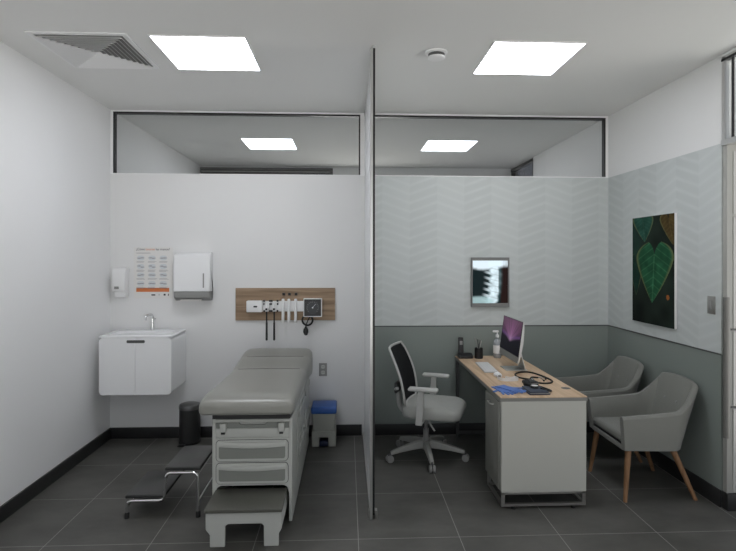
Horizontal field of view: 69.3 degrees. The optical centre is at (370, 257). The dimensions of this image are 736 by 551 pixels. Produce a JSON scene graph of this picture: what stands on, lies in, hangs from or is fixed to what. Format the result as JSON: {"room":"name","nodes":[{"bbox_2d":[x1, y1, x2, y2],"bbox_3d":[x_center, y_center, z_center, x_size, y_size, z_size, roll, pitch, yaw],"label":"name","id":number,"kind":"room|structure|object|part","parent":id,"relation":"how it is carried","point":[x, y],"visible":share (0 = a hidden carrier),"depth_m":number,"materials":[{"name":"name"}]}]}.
{"room":"examination room","nodes":[
{"label":"examination room","id":0,"kind":"room"},
{"bbox_2d":[0,41,200,505],"bbox_3d":[-2.358,0.153,3.173,0.100,3.005,9.400,0,0,-3],"label":"wall","id":1,"kind":"structure","parent":0,"point":[55,137],"depth_m":3.92,"materials":[{"name":"white paint"}]},
{"bbox_2d":[0,428,110,522],"bbox_3d":[-2.236,1.604,1.668,0.014,0.100,6.384,0,0,-3],"label":"baseboard","id":2,"kind":"structure","parent":1,"relation":"attached to","point":[15,503],"depth_m":3.87,"materials":[{"name":"grey rubber"}]},
{"bbox_2d":[110,111,117,173],"bbox_3d":[-2.373,-1.047,4.925,0.024,0.572,0.100,0,0,-3],"label":"trim","id":3,"kind":"structure","parent":1,"relation":"attached to","point":[111,112],"depth_m":4.88,"materials":[{"name":"white paint"}]},
{"bbox_2d":[110,110,607,117],"bbox_3d":[-0.062,-1.338,5.029,4.650,0.015,0.100,0,0,-3],"label":"trim","id":4,"kind":"structure","parent":1,"relation":"attached to","point":[110,110],"depth_m":4.97,"materials":[{"name":"white paint"}]},
{"bbox_2d":[201,166,510,175],"bbox_3d":[-0.146,-1.141,8.027,4.750,0.405,0.100,0,0,-3],"label":"wall","id":5,"kind":"structure","parent":0,"point":[336,170],"depth_m":8.02,"materials":[{"name":"white paint"}]},
{"bbox_2d":[200,167,332,174],"bbox_3d":[-1.542,-1.133,7.893,1.950,0.385,0.045,0,0,-3],"label":"window","id":6,"kind":"structure","parent":5,"relation":"in","point":[203,170],"depth_m":7.89,"materials":[{"name":"grey glass"}]},
{"bbox_3d":[-1.556,-1.265,7.878,1.880,0.014,0.017,0,0,-3],"label":"blind rail","id":7,"kind":"part","parent":6,"relation":"part of","materials":[{"name":"grey plastic"}]},
{"bbox_2d":[110,174,607,434],"bbox_3d":[-0.064,0.450,5.027,4.650,2.418,0.100,0,0,-3],"label":"wall","id":8,"kind":"structure","parent":0,"point":[260,231],"depth_m":4.98,"materials":[{"name":"white paint"}]},
{"bbox_2d":[111,268,128,296],"bbox_3d":[-2.271,0.229,4.828,0.122,0.265,0.100,0,0,-3],"label":"soap dispenser","id":9,"kind":"object","parent":8,"relation":"attached to","point":[120,276],"visible":1,"depth_m":4.79,"materials":[{"name":"white plastic"}]},
{"bbox_3d":[-2.266,0.337,4.841,0.100,0.049,0.074,0,0,-3],"label":"push plate","id":10,"kind":"part","parent":9,"relation":"part of","materials":[{"name":"white plastic"}]},
{"bbox_2d":[99,313,185,394],"bbox_3d":[-1.987,0.831,4.679,0.600,0.652,0.420,0,0,-3],"label":"sink cabinet","id":11,"kind":"object","parent":8,"relation":"attached to","point":[152,361],"visible":1,"depth_m":4.47,"materials":[{"name":"white laminate"}]},
{"bbox_3d":[-2.129,0.917,4.472,0.296,0.478,0.017,0,0,-3],"label":"door","id":12,"kind":"part","parent":11,"relation":"part of","materials":[{"name":"white paint"}]},
{"bbox_2d":[100,329,185,337],"bbox_3d":[-1.987,0.692,4.680,0.600,0.070,0.420,0,0,-3],"label":"basin","id":13,"kind":"object","parent":11,"relation":"in","point":[121,333],"depth_m":4.71,"materials":[{"name":"white ceramic"}]},
{"bbox_2d":[144,313,155,329],"bbox_3d":[-1.990,0.586,4.785,0.045,0.162,0.125,0,0,27],"label":"faucet","id":14,"kind":"object","parent":11,"relation":"on","point":[150,314],"depth_m":4.81,"materials":[{"name":"silver metal"}]},
{"bbox_3d":[-1.829,0.918,4.486,0.299,0.478,0.017,0,0,-3],"label":"door","id":15,"kind":"part","parent":11,"relation":"part of","materials":[{"name":"white paint"}]},
{"bbox_2d":[134,247,172,297],"bbox_3d":[-1.996,0.143,4.888,0.352,0.470,0.004,0,0,-3],"label":"poster","id":16,"kind":"object","parent":8,"relation":"attached to","point":[153,266],"visible":1,"depth_m":4.89,"materials":[{"name":"white paper"}]},
{"bbox_2d":[174,252,212,300],"bbox_3d":[-1.616,0.176,4.854,0.325,0.442,0.128,0,0,-3],"label":"paper towel dispenser","id":17,"kind":"object","parent":8,"relation":"attached to","point":[193,271],"visible":1,"depth_m":4.80,"materials":[{"name":"white paint"}]},
{"bbox_2d":[180,299,201,300],"bbox_3d":[-1.628,0.390,4.843,0.180,0.014,0.088,0,0,-3],"label":"towel","id":18,"kind":"object","parent":17,"relation":"hanging from","point":[180,299],"depth_m":4.83,"materials":[{"name":"white paper"}]},
{"bbox_2d":[113,111,359,175],"bbox_3d":[-1.230,-1.046,4.948,2.261,0.572,0.056,0,0,-3],"label":"window","id":19,"kind":"structure","parent":8,"relation":"in","point":[115,113],"depth_m":4.92,"materials":[{"name":"black"}]},
{"bbox_3d":[-1.230,-0.764,4.933,2.261,0.008,0.026,0,0,-3],"label":"sill","id":20,"kind":"part","parent":19,"relation":"part of","materials":[{"name":"white plastic"}]},
{"bbox_2d":[111,424,361,438],"bbox_3d":[-1.235,1.608,4.917,2.303,0.100,0.014,0,0,-3],"label":"baseboard","id":21,"kind":"structure","parent":8,"relation":"attached to","point":[349,429],"depth_m":4.88,"materials":[{"name":"grey"}]},
{"bbox_2d":[235,288,334,319],"bbox_3d":[-0.791,0.434,4.934,0.914,0.298,0.020,0,0,-3],"label":"board","id":22,"kind":"object","parent":8,"relation":"attached to","point":[243,295],"visible":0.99,"depth_m":4.92,"materials":[{"name":"brown wood"}]},
{"bbox_2d":[246,293,302,311],"bbox_3d":[-0.879,0.416,4.889,0.516,0.175,0.062,0,0,-3],"label":"transformer","id":23,"kind":"object","parent":22,"relation":"attached to","point":[251,305],"visible":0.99,"depth_m":4.88,"materials":[{"name":"white plastic"}]},
{"bbox_2d":[265,302,267,340],"bbox_3d":[-0.948,0.583,4.841,0.024,0.350,0.028,0,0,-3],"label":"otoscope","id":24,"kind":"object","parent":23,"relation":"hanging from","point":[266,307],"visible":1,"depth_m":4.84,"materials":[{"name":"black plastic"}]},
{"bbox_3d":[-0.948,0.626,4.843,0.020,0.265,0.020,0,0,-3],"label":"handle","id":25,"kind":"part","parent":24,"relation":"part of","materials":[{"name":"black plastic"}]},
{"bbox_2d":[273,302,275,340],"bbox_3d":[-0.880,0.583,4.844,0.024,0.350,0.028,0,0,-3],"label":"ophthalmoscope","id":26,"kind":"object","parent":23,"relation":"hanging from","point":[274,308],"visible":1,"depth_m":4.84,"materials":[{"name":"black plastic"}]},
{"bbox_3d":[-0.880,0.626,4.846,0.020,0.265,0.020,0,0,-3],"label":"handle","id":27,"kind":"part","parent":26,"relation":"part of","materials":[{"name":"black plastic"}]},
{"bbox_3d":[-0.808,0.451,4.904,0.373,0.095,0.040,0,0,-3],"label":"rail","id":28,"kind":"part","parent":23,"relation":"part of","materials":[{"name":"white plastic"}]},
{"bbox_2d":[281,299,284,321],"bbox_3d":[-0.803,0.488,4.867,0.028,0.215,0.031,0,0,-3],"label":"tube","id":29,"kind":"object","parent":23,"relation":"attached to","point":[282,300],"visible":1,"depth_m":4.85,"materials":[{"name":"white plastic"}]},
{"bbox_2d":[287,299,289,321],"bbox_3d":[-0.750,0.488,4.869,0.028,0.215,0.031,0,0,-3],"label":"tube","id":30,"kind":"object","parent":23,"relation":"attached to","point":[288,300],"visible":1,"depth_m":4.86,"materials":[{"name":"white plastic"}]},
{"bbox_2d":[294,299,296,321],"bbox_3d":[-0.689,0.488,4.872,0.028,0.215,0.031,0,0,-3],"label":"tube","id":31,"kind":"object","parent":23,"relation":"attached to","point":[295,300],"visible":1,"depth_m":4.86,"materials":[{"name":"white plastic"}]},
{"bbox_2d":[301,298,321,334],"bbox_3d":[-0.545,0.548,4.901,0.187,0.339,0.069,0,0,-3],"label":"pressure gauge","id":32,"kind":"object","parent":22,"relation":"attached to","point":[312,307],"visible":1,"depth_m":4.88,"materials":[{"name":"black plastic"}]},
{"bbox_3d":[-0.597,0.676,4.888,0.048,0.083,0.048,0,0,-3],"label":"inflation bulb","id":33,"kind":"part","parent":32,"relation":"part of","materials":[{"name":"black rubber"}]},
{"bbox_2d":[319,363,326,375],"bbox_3d":[-0.446,1.045,4.954,0.074,0.120,0.011,0,0,-3],"label":"power outlet","id":34,"kind":"object","parent":8,"relation":"attached to","point":[322,366],"visible":1,"depth_m":4.95,"materials":[{"name":"grey plastic"}]},
{"bbox_2d":[375,421,593,434],"bbox_3d":[1.117,1.611,5.022,2.287,0.100,0.014,0,0,-3],"label":"baseboard","id":35,"kind":"structure","parent":8,"relation":"attached to","point":[440,428],"depth_m":4.99,"materials":[{"name":"grey"}]},
{"bbox_2d":[471,257,508,306],"bbox_3d":[1.120,0.234,5.013,0.360,0.464,0.035,0,0,-3],"label":"xray viewer","id":36,"kind":"object","parent":8,"relation":"attached to","point":[489,275],"visible":1,"depth_m":5.01,"materials":[{"name":"grey plastic"}]},
{"bbox_2d":[375,115,605,177],"bbox_3d":[1.105,-1.043,5.052,2.265,0.572,0.056,0,0,-3],"label":"window","id":37,"kind":"structure","parent":8,"relation":"in","point":[603,120],"depth_m":5.05,"materials":[{"name":"black"}]},
{"bbox_3d":[1.106,-0.761,5.037,2.265,0.008,0.026,0,0,-3],"label":"sill","id":38,"kind":"part","parent":37,"relation":"part of","materials":[{"name":"white plastic"}]},
{"bbox_2d":[375,325,607,326],"bbox_3d":[1.108,0.648,5.027,2.307,0.010,0.004,0,0,-3],"label":"trim","id":39,"kind":"structure","parent":8,"relation":"attached to","point":[444,325],"depth_m":5.02,"materials":[{"name":"grey plastic"}]},
{"bbox_2d":[0,0,735,168],"bbox_3d":[0.016,-1.397,3.280,4.850,0.100,9.600,0,0,-3],"label":"ceiling","id":40,"kind":"structure","parent":0,"point":[311,55],"depth_m":3.84,"materials":[{"name":"white paint"}]},
{"bbox_2d":[24,31,159,68],"bbox_3d":[-1.786,-1.338,3.487,0.594,0.022,0.594,0,0,-3],"label":"ceiling vent","id":41,"kind":"object","parent":40,"relation":"in","point":[108,50],"visible":1,"depth_m":3.43,"materials":[{"name":"white plastic"}]},
{"bbox_2d":[147,34,261,70],"bbox_3d":[-1.071,-1.345,3.536,0.596,0.006,0.596,0,0,-3],"label":"recessed light","id":42,"kind":"object","parent":40,"relation":"in","point":[185,52],"visible":1,"depth_m":3.50,"materials":[{"name":"white plastic"}]},
{"bbox_2d":[240,138,297,149],"bbox_3d":[-1.196,-1.343,6.319,0.596,0.006,0.596,0,0,-3],"label":"recessed light","id":43,"kind":"object","parent":40,"relation":"in","point":[251,143],"visible":1,"depth_m":6.29,"materials":[{"name":"white plastic"}]},
{"bbox_2d":[425,48,446,61],"bbox_3d":[0.430,-1.322,3.499,0.144,0.049,0.144,0,0,-3],"label":"smoke detector","id":44,"kind":"object","parent":40,"relation":"attached to","point":[434,54],"visible":1,"depth_m":3.46,"materials":[{"name":"white plastic"}]},
{"bbox_2d":[420,140,478,150],"bbox_3d":[0.932,-1.340,6.414,0.596,0.006,0.596,0,0,-3],"label":"recessed light","id":45,"kind":"object","parent":40,"relation":"in","point":[430,145],"visible":1,"depth_m":6.38,"materials":[{"name":"white plastic"}]},
{"bbox_2d":[472,40,587,75],"bbox_3d":[1.048,-1.342,3.619,0.596,0.006,0.596,0,0,-3],"label":"recessed light","id":46,"kind":"object","parent":40,"relation":"in","point":[545,58],"visible":1,"depth_m":3.58,"materials":[{"name":"white plastic"}]},
{"bbox_2d":[0,432,735,550],"bbox_3d":[0.462,1.709,3.298,5.750,0.100,9.600,0,0,-3],"label":"floor","id":47,"kind":"structure","parent":0,"point":[454,507],"depth_m":3.47,"materials":[{"name":"tile"}]},
{"bbox_2d":[124,445,211,518],"bbox_3d":[-1.336,1.499,3.598,0.476,0.316,0.439,0,0,-3],"label":"footstool","id":48,"kind":"object","parent":47,"relation":"on","point":[154,484],"visible":0.88,"depth_m":3.49,"materials":[{"name":"silver metal"}]},
{"bbox_2d":[177,401,200,446],"bbox_3d":[-1.623,1.480,4.758,0.190,0.355,0.230,0,0,-3],"label":"pedal bin","id":49,"kind":"object","parent":47,"relation":"on","point":[189,415],"visible":0.95,"depth_m":4.70,"materials":[{"name":"grey metal"}]},
{"bbox_3d":[-1.624,1.328,4.778,0.190,0.052,0.190,0,0,-3],"label":"lid","id":50,"kind":"part","parent":49,"relation":"part of","materials":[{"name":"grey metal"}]},
{"bbox_2d":[199,348,312,546],"bbox_3d":[-0.774,1.230,3.898,0.601,0.855,1.732,0,0,-3],"label":"exam table","id":51,"kind":"object","parent":47,"relation":"on","point":[260,412],"visible":1,"depth_m":3.29,"materials":[{"name":"grey leather"}]},
{"bbox_3d":[-0.733,1.334,3.290,0.438,0.126,0.007,0,0,-3],"label":"drawer","id":52,"kind":"part","parent":51,"relation":"part of","materials":[{"name":"grey plastic"}]},
{"bbox_3d":[-0.733,1.194,3.290,0.438,0.130,0.007,0,0,-3],"label":"drawer","id":53,"kind":"part","parent":51,"relation":"part of","materials":[{"name":"grey plastic"}]},
{"bbox_3d":[-0.734,1.067,3.317,0.452,0.091,0.016,0,0,-3],"label":"stirrup panel","id":54,"kind":"part","parent":51,"relation":"part of","materials":[{"name":"grey plastic"}]},
{"bbox_3d":[-0.734,1.088,3.303,0.452,0.057,0.012,0,0,-3],"label":"panel","id":55,"kind":"part","parent":51,"relation":"part of","materials":[{"name":"white plastic"}]},
{"bbox_2d":[199,348,312,414],"bbox_3d":[-0.776,0.917,3.951,0.602,0.232,1.615,0,0,-3],"label":"cushion","id":56,"kind":"object","parent":51,"relation":"on","point":[265,381],"depth_m":3.53,"materials":[{"name":"grey leather"}]},
{"bbox_3d":[-0.513,1.408,3.905,0.008,0.220,0.520,0,0,-3],"label":"drawer","id":57,"kind":"part","parent":51,"relation":"part of","materials":[{"name":"grey plastic"}]},
{"bbox_3d":[-0.513,1.148,3.905,0.008,0.220,0.520,0,0,-3],"label":"drawer","id":58,"kind":"part","parent":51,"relation":"part of","materials":[{"name":"grey plastic"}]},
{"bbox_3d":[-0.539,1.408,4.465,0.008,0.220,0.520,0,0,-3],"label":"drawer","id":59,"kind":"part","parent":51,"relation":"part of","materials":[{"name":"grey plastic"}]},
{"bbox_3d":[-0.538,1.148,4.465,0.008,0.220,0.520,0,0,-3],"label":"drawer","id":60,"kind":"part","parent":51,"relation":"part of","materials":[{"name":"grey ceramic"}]},
{"bbox_2d":[311,400,336,446],"bbox_3d":[-0.417,1.486,4.775,0.224,0.345,0.260,0,0,-3],"label":"waste bin","id":61,"kind":"object","parent":47,"relation":"on","point":[323,412],"visible":1,"depth_m":4.67,"materials":[{"name":"grey plastic"}]},
{"bbox_3d":[-0.417,1.344,4.780,0.224,0.060,0.250,0,0,-3],"label":"lid","id":62,"kind":"part","parent":61,"relation":"part of","materials":[{"name":"blue plastic"}]},
{"bbox_2d":[386,341,468,472],"bbox_3d":[0.483,1.197,4.417,0.674,0.925,0.705,0,0,17],"label":"office chair","id":63,"kind":"object","parent":47,"relation":"on","point":[422,407],"visible":1,"depth_m":4.37,"materials":[{"name":"grey"}]},
{"bbox_3d":[0.258,0.970,4.487,0.182,0.471,0.480,0,0,17],"label":"frame","id":64,"kind":"part","parent":63,"relation":"part of","materials":[{"name":"grey plastic"}]},
{"bbox_3d":[0.260,0.969,4.487,0.165,0.450,0.460,0,0,17],"label":"backrest","id":65,"kind":"part","parent":63,"relation":"part of","materials":[{"name":"black fabric"}]},
{"bbox_3d":[0.294,1.554,4.363,0.288,0.088,0.051,0,0,-21],"label":"leg","id":66,"kind":"part","parent":63,"relation":"part of","materials":[{"name":"grey plastic"}]},
{"bbox_3d":[0.349,1.554,4.560,0.051,0.088,0.288,0,0,-39],"label":"leg","id":67,"kind":"part","parent":63,"relation":"part of","materials":[{"name":"grey plastic"}]},
{"bbox_3d":[0.407,1.178,4.250,0.064,0.272,0.202,0,0,17],"label":"armrest post","id":68,"kind":"part","parent":63,"relation":"part of","materials":[{"name":"grey plastic"}]},
{"bbox_3d":[0.465,1.554,4.250,0.051,0.088,0.288,0,0,-3],"label":"leg","id":69,"kind":"part","parent":63,"relation":"part of","materials":[{"name":"grey plastic"}]},
{"bbox_3d":[0.516,1.179,4.596,0.064,0.272,0.202,0,0,17],"label":"armrest post","id":70,"kind":"part","parent":63,"relation":"part of","materials":[{"name":"grey plastic"}]},
{"bbox_3d":[0.529,1.236,4.402,0.480,0.104,0.490,0,0,17],"label":"seat","id":71,"kind":"part","parent":63,"relation":"part of","materials":[{"name":"grey fabric"}]},
{"bbox_3d":[0.553,1.555,4.569,0.051,0.088,0.288,0,0,33],"label":"leg","id":72,"kind":"part","parent":63,"relation":"part of","materials":[{"name":"grey plastic"}]},
{"bbox_3d":[0.624,1.555,4.374,0.289,0.088,0.053,0,0,17],"label":"leg","id":73,"kind":"part","parent":63,"relation":"part of","materials":[{"name":"grey plastic"}]},
{"bbox_2d":[455,356,587,509],"bbox_3d":[1.092,1.291,4.252,0.617,0.739,1.484,0,0,-3],"label":"desk","id":74,"kind":"object","parent":47,"relation":"on","point":[535,444],"visible":0.98,"depth_m":3.52,"materials":[{"name":"brown wood"}]},
{"bbox_2d":[457,337,472,358],"bbox_3d":[0.862,0.831,4.893,0.130,0.184,0.110,0,0,-3],"label":"cordless phone","id":75,"kind":"object","parent":74,"relation":"on","point":[461,355],"visible":1,"depth_m":4.89,"materials":[{"name":"black plastic"}]},
{"bbox_3d":[1.077,1.306,4.965,0.572,0.710,0.025,0,0,-3],"label":"frame","id":76,"kind":"part","parent":74,"relation":"part of","materials":[{"name":"grey metal"}]},
{"bbox_2d":[474,347,482,358],"bbox_3d":[0.984,0.875,4.863,0.076,0.095,0.076,0,0,-3],"label":"pen cup","id":77,"kind":"object","parent":74,"relation":"on","point":[478,354],"visible":1,"depth_m":4.83,"materials":[{"name":"black plastic"}]},
{"bbox_2d":[475,362,497,372],"bbox_3d":[0.964,0.917,4.447,0.116,0.010,0.400,0,0,0],"label":"keyboard","id":78,"kind":"object","parent":74,"relation":"on","point":[486,367],"visible":1,"depth_m":4.41,"materials":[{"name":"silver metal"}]},
{"bbox_3d":[0.842,1.248,3.691,0.012,0.573,0.336,0,0,-3],"label":"pedestal door","id":79,"kind":"part","parent":74,"relation":"part of","materials":[{"name":"grey laminate"}]},
{"bbox_2d":[493,330,500,357],"bbox_3d":[1.162,0.798,4.901,0.073,0.249,0.073,0,0,37],"label":"sanitizer bottle","id":80,"kind":"object","parent":74,"relation":"on","point":[496,344],"visible":0.92,"depth_m":4.87,"materials":[{"name":"grey plastic"}]},
{"bbox_2d":[492,386,515,394],"bbox_3d":[0.898,0.918,3.668,0.138,0.007,0.226,0,0,-11],"label":"glove","id":81,"kind":"object","parent":74,"relation":"on","point":[503,391],"visible":0.94,"depth_m":3.63,"materials":[{"name":"blue rubber"}]},
{"bbox_2d":[495,385,526,392],"bbox_3d":[0.985,0.909,3.685,0.138,0.007,0.226,0,0,-33],"label":"glove","id":82,"kind":"object","parent":81,"relation":"on","point":[513,389],"visible":1,"depth_m":3.67,"materials":[{"name":"blue rubber"}]},
{"bbox_2d":[497,375,517,380],"bbox_3d":[1.028,0.911,4.023,0.147,0.022,0.142,0,0,-3],"label":"strap","id":83,"kind":"object","parent":74,"relation":"on","point":[514,378],"visible":1,"depth_m":3.97,"materials":[{"name":"white plastic"}]},
{"bbox_2d":[499,315,527,370],"bbox_3d":[1.182,0.715,4.412,0.175,0.415,0.512,0,0,-3],"label":"desktop computer","id":84,"kind":"object","parent":74,"relation":"on","point":[512,336],"visible":1,"depth_m":4.36,"materials":[{"name":"silver metal"}]},
{"bbox_2d":[522,379,538,384],"bbox_3d":[1.156,0.908,3.865,0.085,0.028,0.102,0,0,-20],"label":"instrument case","id":85,"kind":"object","parent":74,"relation":"on","point":[530,380],"visible":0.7,"depth_m":3.83,"materials":[{"name":"black plastic"}]},
{"bbox_2d":[514,371,552,383],"bbox_3d":[1.231,0.910,4.058,0.212,0.024,0.402,0,0,-15],"label":"stethoscope","id":86,"kind":"object","parent":74,"relation":"on","point":[532,377],"visible":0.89,"depth_m":4.04,"materials":[{"name":"black rubber"}]},
{"bbox_3d":[1.132,1.596,3.694,0.566,0.092,0.354,0,0,-3],"label":"pedestal frame","id":87,"kind":"part","parent":74,"relation":"part of","materials":[{"name":"silver metal"}]},
{"bbox_2d":[522,379,551,394],"bbox_3d":[1.147,0.893,3.686,0.186,0.058,0.252,0,0,-3],"label":"blood pressure cuff","id":88,"kind":"object","parent":74,"relation":"on","point":[532,389],"visible":0.98,"depth_m":3.64,"materials":[{"name":"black fabric"}]},
{"bbox_3d":[1.103,0.892,3.752,0.050,0.056,0.114,0,0,-3],"label":"inflation bulb","id":89,"kind":"part","parent":88,"relation":"part of","materials":[{"name":"black rubber"}]},
{"bbox_3d":[1.141,1.250,3.525,0.568,0.600,0.018,0,0,-3],"label":"panel","id":90,"kind":"part","parent":74,"relation":"part of","materials":[{"name":"grey laminate"}]},
{"bbox_2d":[556,356,643,462],"bbox_3d":[1.959,1.267,4.566,0.592,0.799,0.550,0,0,-3],"label":"armchair","id":91,"kind":"object","parent":47,"relation":"on","point":[622,376],"visible":0.45,"depth_m":4.64,"materials":[{"name":"grey fabric"}]},
{"bbox_3d":[2.121,1.492,4.351,0.174,0.350,0.042,0,0,17],"label":"leg","id":92,"kind":"part","parent":91,"relation":"part of","materials":[{"name":"brown wood"}]},
{"bbox_2d":[587,372,697,502],"bbox_3d":[1.989,1.267,3.889,0.592,0.799,0.550,0,0,-3],"label":"armchair","id":93,"kind":"object","parent":47,"relation":"on","point":[656,417],"visible":0.98,"depth_m":3.77,"materials":[{"name":"grey fabric"}]},
{"bbox_3d":[1.723,1.492,4.116,0.088,0.342,0.041,0,0,33],"label":"leg","id":94,"kind":"part","parent":93,"relation":"part of","materials":[{"name":"brown wood"}]},
{"bbox_2d":[593,417,620,440],"bbox_3d":[1.907,1.250,3.885,0.391,0.054,0.437,0,0,-3],"label":"seat cushion","id":95,"kind":"object","parent":93,"relation":"on","point":[608,426],"depth_m":3.92,"materials":[{"name":"grey fabric"}]},
{"bbox_3d":[1.907,1.306,3.885,0.391,0.035,0.470,0,0,-3],"label":"seat","id":96,"kind":"part","parent":93,"relation":"part of","materials":[{"name":"grey fabric"}]},
{"bbox_3d":[1.745,1.491,3.639,0.088,0.342,0.041,0,0,-38],"label":"leg","id":97,"kind":"part","parent":93,"relation":"part of","materials":[{"name":"brown wood"}]},
{"bbox_3d":[2.131,1.491,4.118,0.174,0.350,0.042,0,0,-22],"label":"leg","id":98,"kind":"part","parent":93,"relation":"part of","materials":[{"name":"brown wood"}]},
{"bbox_3d":[2.151,1.491,3.673,0.174,0.350,0.042,0,0,17],"label":"leg","id":99,"kind":"part","parent":93,"relation":"part of","materials":[{"name":"brown wood"}]},
{"bbox_2d":[363,45,376,519],"bbox_3d":[-0.020,0.156,4.171,0.054,3.005,1.610,0,0,-3],"label":"wall partition","id":100,"kind":"structure","parent":0,"point":[369,342],"depth_m":3.86,"materials":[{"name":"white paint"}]},
{"bbox_2d":[360,115,364,175],"bbox_3d":[-0.065,-1.045,5.028,0.075,0.572,0.100,0,0,-3],"label":"trim","id":101,"kind":"structure","parent":100,"relation":"attached to","point":[362,117],"depth_m":4.98,"materials":[{"name":"white paint"}]},
{"bbox_3d":[-0.018,0.154,4.178,0.012,2.950,1.598,0,0,-3],"label":"glass panel","id":102,"kind":"part","parent":100,"relation":"part of","materials":[{"name":"clear glass"}]},
{"bbox_3d":[-0.025,1.643,4.176,0.034,0.032,1.598,0,0,-3],"label":"rail","id":103,"kind":"part","parent":100,"relation":"part of","materials":[{"name":"silver metal"}]},
{"bbox_3d":[-0.016,-1.334,4.179,0.020,0.025,1.598,0,0,-3],"label":"rail","id":104,"kind":"part","parent":100,"relation":"part of","materials":[{"name":"silver metal"}]},
{"bbox_3d":[0.003,0.168,3.378,0.017,2.980,0.022,0,0,-3],"label":"post","id":105,"kind":"part","parent":100,"relation":"part of","materials":[{"name":"silver metal"}]},
{"bbox_2d":[533,55,735,506],"bbox_3d":[2.300,0.160,5.338,0.100,3.005,3.590,0,0,-3],"label":"wall","id":106,"kind":"structure","parent":0,"point":[665,150],"depth_m":3.99,"materials":[{"name":"white paint"}]},
{"bbox_2d":[511,158,532,175],"bbox_3d":[2.168,0.169,7.605,0.060,2.990,0.950,0,0,-3],"label":"window","id":107,"kind":"structure","parent":106,"relation":"in","point":[526,168],"depth_m":7.54,"materials":[{"name":"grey glass"}]},
{"bbox_3d":[2.173,0.184,7.605,0.010,2.960,0.890,0,0,-3],"label":"glass pane","id":108,"kind":"part","parent":107,"relation":"part of","materials":[{"name":"glass"}]},
{"bbox_2d":[601,118,607,177],"bbox_3d":[2.248,-1.042,5.132,0.025,0.572,0.100,0,0,-3],"label":"trim","id":109,"kind":"structure","parent":106,"relation":"attached to","point":[606,118],"depth_m":5.08,"materials":[{"name":"white paint"}]},
{"bbox_2d":[632,213,676,328],"bbox_3d":[2.283,0.105,4.306,0.024,0.876,0.590,0,0,-3],"label":"framed picture","id":110,"kind":"object","parent":106,"relation":"attached to","point":[654,291],"visible":1,"depth_m":4.24,"materials":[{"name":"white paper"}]},
{"bbox_2d":[608,325,720,354],"bbox_3d":[2.293,0.649,4.311,0.004,0.010,1.540,0,0,-3],"label":"trim","id":111,"kind":"structure","parent":106,"relation":"attached to","point":[608,325],"depth_m":4.10,"materials":[{"name":"grey plastic"}]},
{"bbox_2d":[638,451,720,506],"bbox_3d":[2.287,1.606,4.301,0.014,0.112,1.527,0,0,-3],"label":"baseboard","id":112,"kind":"structure","parent":106,"relation":"attached to","point":[699,485],"depth_m":3.84,"materials":[{"name":"grey"}]},
{"bbox_2d":[707,296,714,313],"bbox_3d":[2.320,0.326,3.635,0.012,0.120,0.074,0,0,-3],"label":"light switch","id":113,"kind":"object","parent":106,"relation":"attached to","point":[710,299],"visible":1,"depth_m":3.63,"materials":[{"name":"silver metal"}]},
{"bbox_2d":[722,145,735,510],"bbox_3d":[2.763,0.462,3.517,0.937,2.400,0.088,0,0,-3],"label":"door","id":114,"kind":"structure","parent":106,"relation":"in","point":[729,151],"depth_m":3.50,"materials":[{"name":"grey"}]},
{"bbox_3d":[2.314,0.719,3.472,0.038,0.915,0.038,0,0,-3],"label":"handle","id":115,"kind":"part","parent":114,"relation":"part of","materials":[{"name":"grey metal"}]},
{"bbox_3d":[2.779,1.606,3.531,0.900,0.112,0.059,0,0,-3],"label":"kick rail","id":116,"kind":"part","parent":114,"relation":"part of","materials":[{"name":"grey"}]},
{"bbox_3d":[2.785,-0.488,3.514,0.815,0.410,0.006,0,0,-3],"label":"frosted pane","id":117,"kind":"part","parent":114,"relation":"part of","materials":[{"name":"grey glass"}]},
{"bbox_3d":[2.784,0.101,3.514,0.815,0.728,0.006,0,0,-3],"label":"frosted pane","id":118,"kind":"part","parent":114,"relation":"part of","materials":[{"name":"grey glass"}]},
{"bbox_3d":[2.784,0.730,3.514,0.815,0.490,0.006,0,0,-3],"label":"frosted pane","id":119,"kind":"part","parent":114,"relation":"part of","materials":[{"name":"grey glass"}]},
{"bbox_3d":[2.783,1.266,3.513,0.815,0.542,0.006,0,0,-3],"label":"frosted pane","id":120,"kind":"part","parent":114,"relation":"part of","materials":[{"name":"grey glass"}]},
{"bbox_2d":[722,48,735,56],"bbox_3d":[2.403,-1.337,3.067,0.100,0.015,0.960,0,0,-3],"label":"trim","id":121,"kind":"structure","parent":106,"relation":"attached to","point":[732,50],"depth_m":3.48,"materials":[{"name":"white paint"}]},
{"bbox_3d":[2.510,0.157,0.638,0.100,3.005,3.900,0,0,-3],"label":"wall","id":122,"kind":"structure","parent":0,"visible":0},
{"bbox_2d":[721,50,735,139],"bbox_3d":[2.381,-1.052,3.065,0.064,0.554,0.959,0,0,-3],"label":"window","id":123,"kind":"structure","parent":122,"relation":"in","point":[730,57],"depth_m":3.51,"materials":[{"name":"silver metal"}]},
{"bbox_2d":[721,136,735,145],"bbox_3d":[2.400,-0.757,3.066,0.106,0.036,0.959,0,0,-3],"label":"trim","id":124,"kind":"structure","parent":122,"relation":"attached to","point":[729,141],"depth_m":3.47,"materials":[{"name":"silver metal"}]}
]}

